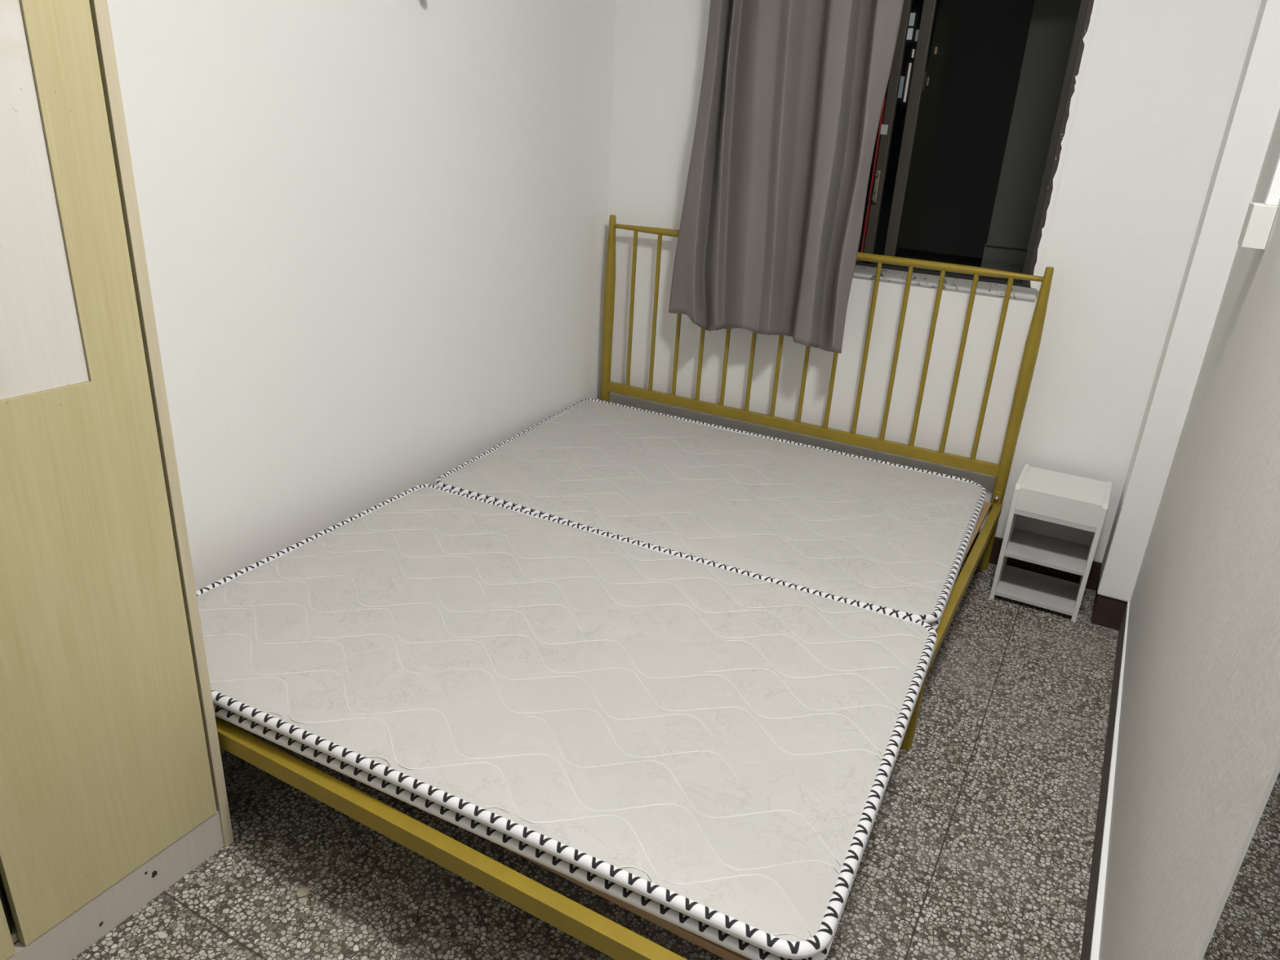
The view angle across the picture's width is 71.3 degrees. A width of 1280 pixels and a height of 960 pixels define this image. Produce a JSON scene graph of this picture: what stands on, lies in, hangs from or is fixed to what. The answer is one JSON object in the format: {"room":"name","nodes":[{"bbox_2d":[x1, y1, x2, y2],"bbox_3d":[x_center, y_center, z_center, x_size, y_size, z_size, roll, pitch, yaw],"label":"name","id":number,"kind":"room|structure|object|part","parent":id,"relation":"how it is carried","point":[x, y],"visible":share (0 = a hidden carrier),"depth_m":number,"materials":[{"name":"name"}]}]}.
{"room":"bedroom","nodes":[
{"label":"bedroom","id":0,"kind":"room"},
{"bbox_2d":[106,0,617,591],"bbox_3d":[-1.220,-0.670,1.480,0.120,2.700,4.690,15,25,26],"label":"wall","id":1,"kind":"structure","parent":0,"point":[374,233],"depth_m":2.35,"materials":[{"name":"white paint"}]},
{"bbox_2d":[13,556,1279,959],"bbox_3d":[0.496,1.106,1.127,4.237,0.120,4.690,15,25,26],"label":"floor","id":2,"kind":"structure","parent":0,"point":[980,845],"depth_m":1.76,"materials":[{"name":"stone"}]},
{"bbox_2d":[0,0,234,959],"bbox_3d":[-1.142,-0.150,1.173,0.507,1.980,0.752,15,25,26],"label":"wardrobe","id":3,"kind":"object","parent":2,"relation":"on","point":[113,788],"visible":1,"depth_m":1.34,"materials":[{"name":"yellow wood"}]},
{"bbox_3d":[-1.016,-0.079,0.903,0.018,1.884,0.345,15,25,26],"label":"door","id":4,"kind":"part","parent":3,"relation":"part of","materials":[{"name":"beige laminate"}]},
{"bbox_3d":[-1.202,0.674,1.516,0.476,0.016,0.716,15,25,26],"label":"panel","id":5,"kind":"part","parent":3,"relation":"part of","materials":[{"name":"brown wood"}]},
{"bbox_3d":[-0.818,-0.534,1.055,0.003,0.902,0.174,15,25,26],"label":"inset panel","id":6,"kind":"part","parent":3,"relation":"part of","materials":[{"name":"white wood"}]},
{"bbox_2d":[151,870,157,877],"bbox_3d":[-0.872,0.707,1.601,0.001,0.013,0.011,15,25,26],"label":"hole","id":7,"kind":"object","parent":3,"relation":"attached to","point":[154,873],"depth_m":1.60,"materials":[{"name":"black"}]},
{"bbox_3d":[-0.962,-0.262,1.472,0.502,1.980,0.018,15,25,26],"label":"panel","id":8,"kind":"part","parent":3,"relation":"part of","materials":[{"name":"brown wood"}]},
{"bbox_2d":[156,930,168,938],"bbox_3d":[-0.826,0.788,1.545,0.021,0.001,0.012,15,25,26],"label":"paper scrap","id":9,"kind":"object","parent":2,"relation":"on","point":[161,935],"visible":1,"depth_m":1.54,"materials":[{"name":"grey paper"}]},
{"bbox_2d":[296,887,309,897],"bbox_3d":[-0.621,0.759,1.645,0.022,0.001,0.021,15,25,26],"label":"dried petal","id":10,"kind":"object","parent":2,"relation":"on","point":[302,891],"visible":1,"depth_m":1.64,"materials":[{"name":"beige plant"}]},
{"bbox_2d":[300,897,307,903],"bbox_3d":[-0.613,0.767,1.628,0.013,0.001,0.013,15,25,26],"label":"dried petal","id":11,"kind":"object","parent":2,"relation":"on","point":[304,900],"visible":1,"depth_m":1.63,"materials":[{"name":"beige plant"}]},
{"bbox_2d":[214,214,1053,959],"bbox_3d":[0.020,-0.020,2.312,1.558,1.008,2.138,15,25,26],"label":"double bed","id":12,"kind":"object","parent":2,"relation":"on","point":[588,926],"visible":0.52,"depth_m":2.74,"materials":[{"name":"yellow metal"}]},
{"bbox_3d":[-0.505,0.558,1.552,1.534,0.038,0.028,15,25,26],"label":"foot rail","id":13,"kind":"part","parent":12,"relation":"part of","materials":[{"name":"yellow metal"}]},
{"bbox_3d":[-0.129,-0.515,3.495,0.042,1.008,0.042,15,25,26],"label":"headboard post","id":14,"kind":"part","parent":12,"relation":"part of","materials":[{"name":"yellow metal"}]},
{"bbox_2d":[499,501,991,959],"bbox_3d":[0.008,0.219,2.406,1.485,0.016,2.007,15,25,26],"label":"board","id":15,"kind":"object","parent":12,"relation":"on","point":[726,953],"visible":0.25,"depth_m":1.34,"materials":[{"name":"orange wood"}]},
{"bbox_2d":[195,398,986,959],"bbox_3d":[0.006,0.189,2.369,1.622,0.051,2.088,15,25,26],"label":"mattress","id":16,"kind":"object","parent":15,"relation":"on","point":[673,668],"visible":0.98,"depth_m":1.87,"materials":[{"name":"grey fabric"}]},
{"bbox_3d":[0.522,-0.202,3.227,1.492,0.038,0.022,15,25,26],"label":"headboard rail","id":17,"kind":"part","parent":12,"relation":"part of","materials":[{"name":"yellow metal"}]},
{"bbox_3d":[0.557,-0.772,2.992,1.512,0.026,0.026,15,25,26],"label":"headboard rail","id":18,"kind":"part","parent":12,"relation":"part of","materials":[{"name":"yellow metal"}]},
{"bbox_3d":[0.639,0.529,2.090,0.030,0.232,0.028,15,25,26],"label":"leg","id":19,"kind":"part","parent":12,"relation":"part of","materials":[{"name":"yellow metal"}]},
{"bbox_3d":[0.912,0.260,2.490,0.026,0.039,1.079,15,25,26],"label":"rail","id":20,"kind":"part","parent":12,"relation":"part of","materials":[{"name":"yellow metal"}]},
{"bbox_3d":[1.190,-0.167,2.843,0.042,1.008,0.042,15,25,26],"label":"headboard post","id":21,"kind":"part","parent":12,"relation":"part of","materials":[{"name":"yellow metal"}]},
{"bbox_2d":[989,463,1111,622],"bbox_3d":[1.284,0.192,2.797,0.253,0.391,0.220,15,25,26],"label":"shelf","id":22,"kind":"object","parent":2,"relation":"on","point":[1055,520],"visible":1,"depth_m":2.76,"materials":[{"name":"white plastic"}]},
{"bbox_3d":[1.180,0.164,2.849,0.013,0.391,0.220,15,25,26],"label":"panel","id":23,"kind":"part","parent":22,"relation":"part of","materials":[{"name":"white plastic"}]},
{"bbox_3d":[1.275,0.350,2.862,0.227,0.012,0.220,15,25,26],"label":"shelf","id":24,"kind":"part","parent":22,"relation":"part of","materials":[{"name":"white wood"}]},
{"bbox_3d":[1.282,0.223,2.810,0.227,0.012,0.220,15,25,26],"label":"shelf","id":25,"kind":"part","parent":22,"relation":"part of","materials":[{"name":"white wood"}]},
{"bbox_3d":[1.339,0.123,2.870,0.227,0.132,0.006,15,25,26],"label":"panel","id":26,"kind":"part","parent":22,"relation":"part of","materials":[{"name":"white wood"}]},
{"bbox_3d":[1.243,0.080,2.654,0.227,0.072,0.011,15,25,26],"label":"panel","id":27,"kind":"part","parent":22,"relation":"part of","materials":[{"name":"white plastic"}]},
{"bbox_3d":[1.298,0.018,2.732,0.227,0.012,0.206,15,25,26],"label":"panel","id":28,"kind":"part","parent":22,"relation":"part of","materials":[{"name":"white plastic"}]},
{"bbox_3d":[1.389,0.219,2.746,0.013,0.391,0.220,15,25,26],"label":"panel","id":29,"kind":"part","parent":22,"relation":"part of","materials":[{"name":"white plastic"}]},
{"bbox_2d":[600,0,1261,562],"bbox_3d":[1.678,-0.892,2.451,3.997,2.700,0.150,15,25,26],"label":"wall","id":30,"kind":"structure","parent":0,"point":[1161,77],"depth_m":2.85,"materials":[{"name":"white paint"}]},
{"bbox_2d":[853,265,1037,301],"bbox_3d":[0.718,-0.704,3.004,1.158,0.039,0.032,15,25,26],"label":"trim","id":31,"kind":"structure","parent":30,"relation":"attached to","point":[863,272],"depth_m":2.85,"materials":[{"name":"white paint"}]},
{"bbox_2d":[855,0,1099,288],"bbox_3d":[0.775,-1.293,2.797,1.140,1.224,0.094,15,25,26],"label":"window","id":32,"kind":"structure","parent":30,"relation":"in","point":[929,7],"depth_m":2.74,"materials":[{"name":"paint"}]},
{"bbox_3d":[0.551,-1.336,2.893,0.591,1.178,0.022,15,25,26],"label":"sash","id":33,"kind":"part","parent":32,"relation":"part of","materials":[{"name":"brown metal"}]},
{"bbox_3d":[1.014,-0.683,2.899,0.450,0.020,0.022,15,25,26],"label":"rail","id":34,"kind":"part","parent":32,"relation":"part of","materials":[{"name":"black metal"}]},
{"bbox_2d":[966,532,1102,590],"bbox_3d":[0.661,0.095,3.326,1.923,0.098,0.010,15,25,26],"label":"baseboard","id":35,"kind":"structure","parent":30,"relation":"attached to","point":[1093,579],"depth_m":2.99,"materials":[{"name":"brown wood"}]},
{"bbox_3d":[0.761,-1.958,2.431,1.570,0.080,0.120,15,25,26],"label":"curtain rod","id":36,"kind":"object","parent":30,"relation":"attached to","visible":0},
{"bbox_2d":[668,0,903,353],"bbox_3d":[0.430,-1.226,2.773,0.703,1.628,0.163,15,25,26],"label":"curtain","id":37,"kind":"object","parent":36,"relation":"hanging from","point":[793,92],"visible":1,"depth_m":2.85,"materials":[{"name":"grey fabric"}]},
{"bbox_2d":[1097,0,1279,601],"bbox_3d":[1.615,-0.868,2.247,0.240,2.598,0.260,15,25,26],"label":"wall column","id":38,"kind":"structure","parent":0,"point":[1255,105],"depth_m":2.34,"materials":[{"name":"white paint"}]},
{"bbox_2d":[1090,579,1128,631],"bbox_3d":[1.543,0.379,2.761,0.234,0.102,0.252,15,25,26],"label":"baseboard","id":39,"kind":"structure","parent":38,"relation":"attached to","point":[1108,612],"depth_m":2.69,"materials":[{"name":"brown wood"}]},
{"bbox_2d":[1098,108,1279,959],"bbox_3d":[1.062,-0.542,1.368,0.006,2.595,1.920,15,25,26],"label":"door","id":40,"kind":"structure","parent":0,"point":[1197,765],"depth_m":1.33,"materials":[{"name":"grey paint"}]},
{"bbox_2d":[1080,603,1127,959],"bbox_3d":[0.987,0.709,1.879,0.040,0.099,1.930,15,25,26],"label":"baseboard","id":41,"kind":"structure","parent":40,"relation":"attached to","point":[1095,862],"depth_m":1.90,"materials":[{"name":"wood"}]},
{"bbox_2d":[1089,601,1129,959],"bbox_3d":[0.990,0.660,1.859,0.040,0.006,1.930,15,25,26],"label":"trim","id":42,"kind":"structure","parent":40,"relation":"attached to","point":[1095,941],"depth_m":1.76,"materials":[{"name":"white paint"}]},
{"bbox_2d":[1237,202,1278,249],"bbox_3d":[1.218,-0.501,1.761,0.042,0.082,0.078,15,25,26],"label":"junction box","id":43,"kind":"object","parent":40,"relation":"attached to","point":[1258,223],"visible":0.97,"depth_m":1.73,"materials":[{"name":"white plastic"}]},
{"bbox_2d":[1263,152,1279,205],"bbox_3d":[1.268,-1.198,1.465,0.021,1.434,0.035,15,25,26],"label":"cable trunking","id":44,"kind":"object","parent":40,"relation":"attached to","point":[1273,196],"visible":1,"depth_m":1.71,"materials":[{"name":"white paint"}]},
{"label":"outside","id":45,"kind":"structure","parent":0,"visible":0},
{"bbox_2d":[857,0,1035,266],"bbox_3d":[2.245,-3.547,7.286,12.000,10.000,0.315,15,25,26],"label":"window","id":46,"kind":"structure","parent":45,"point":[977,47],"depth_m":7.20,"materials":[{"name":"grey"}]},
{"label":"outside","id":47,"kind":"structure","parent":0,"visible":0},
{"bbox_2d":[980,0,1080,273],"bbox_3d":[2.484,-0.896,3.504,2.100,8.000,0.300,15,25,26],"label":"wall","id":48,"kind":"structure","parent":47,"point":[1052,26],"depth_m":3.65,"materials":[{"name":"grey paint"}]}
]}

